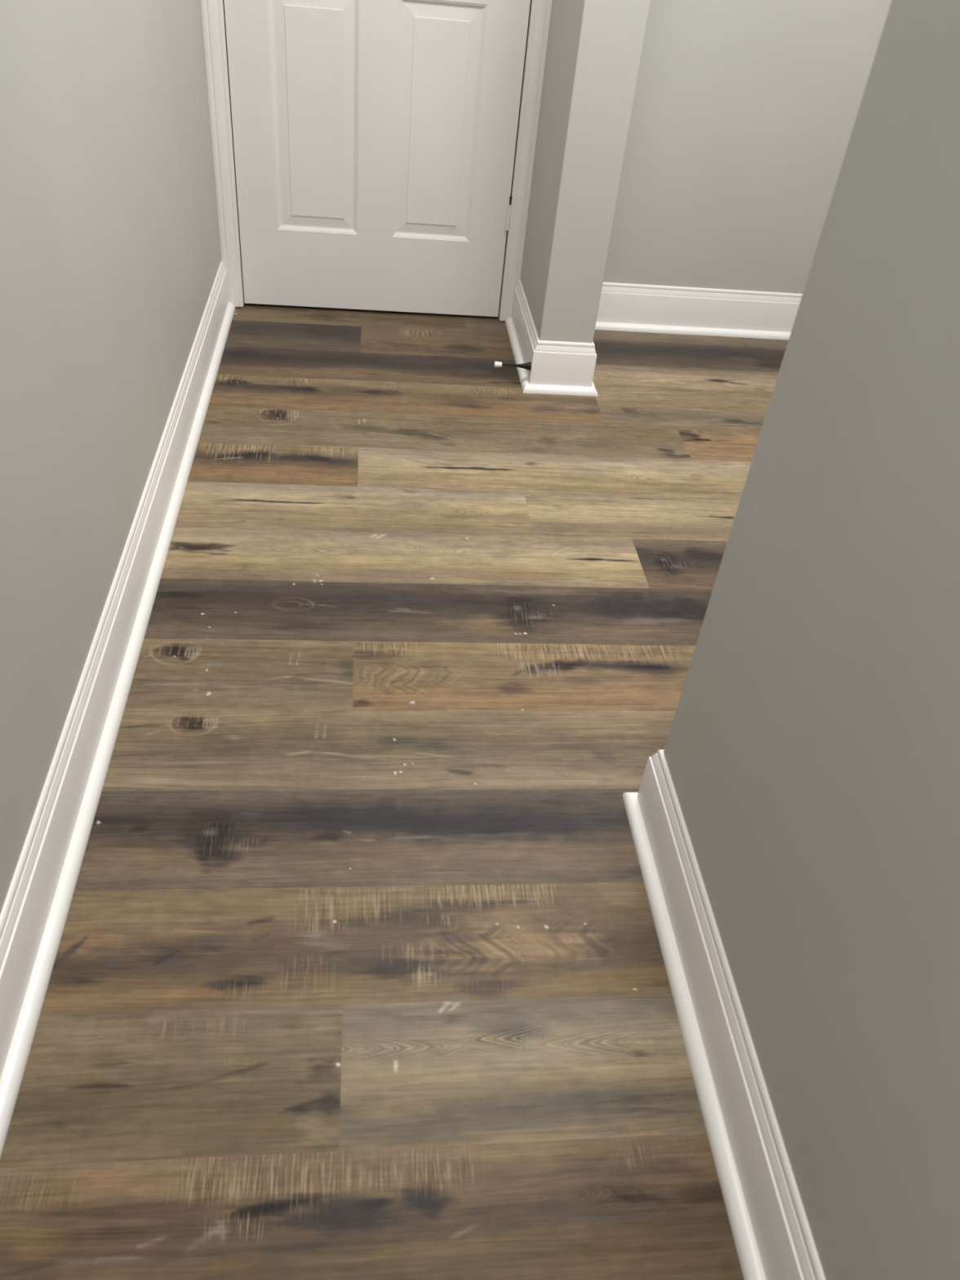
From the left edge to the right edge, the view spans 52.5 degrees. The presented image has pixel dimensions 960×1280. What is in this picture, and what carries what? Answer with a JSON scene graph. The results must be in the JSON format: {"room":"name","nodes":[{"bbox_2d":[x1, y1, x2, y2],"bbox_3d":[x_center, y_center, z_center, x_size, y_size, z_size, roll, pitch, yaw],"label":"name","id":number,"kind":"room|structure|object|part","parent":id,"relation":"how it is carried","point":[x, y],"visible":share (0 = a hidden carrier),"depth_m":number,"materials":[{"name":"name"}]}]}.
{"room":"hallway","nodes":[
{"label":"hallway","id":0,"kind":"room"},
{"bbox_2d":[0,0,221,914],"bbox_3d":[-0.485,-0.146,0.033,0.120,2.440,5.760,1,40,-7],"label":"wall","id":1,"kind":"structure","parent":0,"point":[110,260],"depth_m":1.43,"materials":[{"name":"grey paint"}]},
{"bbox_2d":[0,262,235,1156],"bbox_3d":[-0.511,0.738,0.774,0.031,0.137,5.504,1,40,-7],"label":"baseboard","id":2,"kind":"structure","parent":1,"relation":"attached to","point":[34,912],"depth_m":1.47,"materials":[{"name":"white paint"}]},
{"bbox_2d":[222,0,533,319],"bbox_3d":[-0.239,-1.816,2.352,0.788,2.052,0.116,1,40,-7],"label":"trim","id":3,"kind":"structure","parent":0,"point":[223,1],"depth_m":2.67,"materials":[{"name":"white wood"}]},
{"bbox_2d":[0,302,788,1279],"bbox_3d":[1.269,0.778,1.078,4.000,0.001,5.940,1,40,-7],"label":"floor","id":4,"kind":"structure","parent":0,"point":[358,972],"depth_m":1.45,"materials":[{"name":"wood"}]},
{"bbox_2d":[520,0,650,342],"bbox_3d":[0.306,-1.768,2.072,0.145,2.440,0.461,1,40,-7],"label":"wall pillar","id":5,"kind":"structure","parent":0,"point":[594,47],"depth_m":2.36,"materials":[{"name":"grey paint"}]},
{"bbox_2d":[505,279,597,396],"bbox_3d":[0.206,-0.880,2.798,0.207,0.137,0.492,1,40,-7],"label":"baseboard","id":6,"kind":"structure","parent":5,"relation":"attached to","point":[557,367],"depth_m":2.65,"materials":[{"name":"white paint"}]},
{"bbox_2d":[493,361,531,370],"bbox_3d":[0.088,-0.742,2.630,0.098,0.024,0.024,1,40,-7],"label":"door stop","id":7,"kind":"object","parent":6,"relation":"attached to","point":[527,366],"visible":1,"depth_m":2.63,"materials":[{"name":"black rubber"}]},
{"bbox_3d":[0.200,-0.835,2.836,0.207,0.018,0.492,1,40,-7],"label":"shoe moulding","id":8,"kind":"part","parent":6,"relation":"part of","materials":[{"name":"white paint"}]},
{"bbox_2d":[603,0,891,293],"bbox_3d":[1.197,-1.942,2.401,3.740,2.440,0.115,1,40,-7],"label":"wall","id":9,"kind":"structure","parent":0,"point":[744,115],"depth_m":2.73,"materials":[{"name":"grey paint"}]},
{"bbox_2d":[200,0,243,306],"bbox_3d":[-0.643,-1.796,2.237,0.052,2.096,0.017,1,40,-7],"label":"trim","id":10,"kind":"structure","parent":9,"relation":"attached to","point":[211,11],"depth_m":2.62,"materials":[{"name":"white wood"}]},
{"bbox_2d":[223,0,530,316],"bbox_3d":[-0.233,-1.788,2.322,0.773,2.034,0.047,1,40,-7],"label":"door","id":11,"kind":"structure","parent":9,"relation":"in","point":[375,140],"depth_m":2.67,"materials":[{"name":"white paint"}]},
{"bbox_2d":[499,0,551,321],"bbox_3d":[0.177,-1.785,2.337,0.048,2.096,0.017,1,40,-7],"label":"trim","id":12,"kind":"structure","parent":9,"relation":"attached to","point":[541,9],"depth_m":2.69,"materials":[{"name":"white wood"}]},
{"bbox_2d":[595,282,802,339],"bbox_3d":[1.564,-1.010,3.140,2.568,0.137,0.031,1,40,-7],"label":"baseboard","id":13,"kind":"structure","parent":9,"relation":"attached to","point":[623,307],"depth_m":3.03,"materials":[{"name":"white paint"}]},
{"bbox_3d":[1.559,-0.961,3.174,2.568,0.018,0.019,1,40,-7],"label":"shoe moulding","id":14,"kind":"part","parent":13,"relation":"part of","materials":[{"name":"white paint"}]},
{"bbox_2d":[663,0,959,1279],"bbox_3d":[1.883,0.515,-0.427,2.751,2.440,3.574,1,40,-7],"label":"wall","id":15,"kind":"structure","parent":0,"point":[811,752],"depth_m":0.88,"materials":[{"name":"grey paint"}]},
{"bbox_2d":[622,749,825,1279],"bbox_3d":[1.764,1.383,0.320,2.782,0.137,3.605,1,40,-7],"label":"baseboard","id":16,"kind":"structure","parent":15,"relation":"attached to","point":[773,1238],"depth_m":1.17,"materials":[{"name":"white paint"}]},
{"bbox_3d":[1.759,1.428,0.358,2.782,0.018,3.605,1,40,-7],"label":"shoe moulding","id":17,"kind":"part","parent":16,"relation":"part of","materials":[{"name":"white paint"}]}
]}

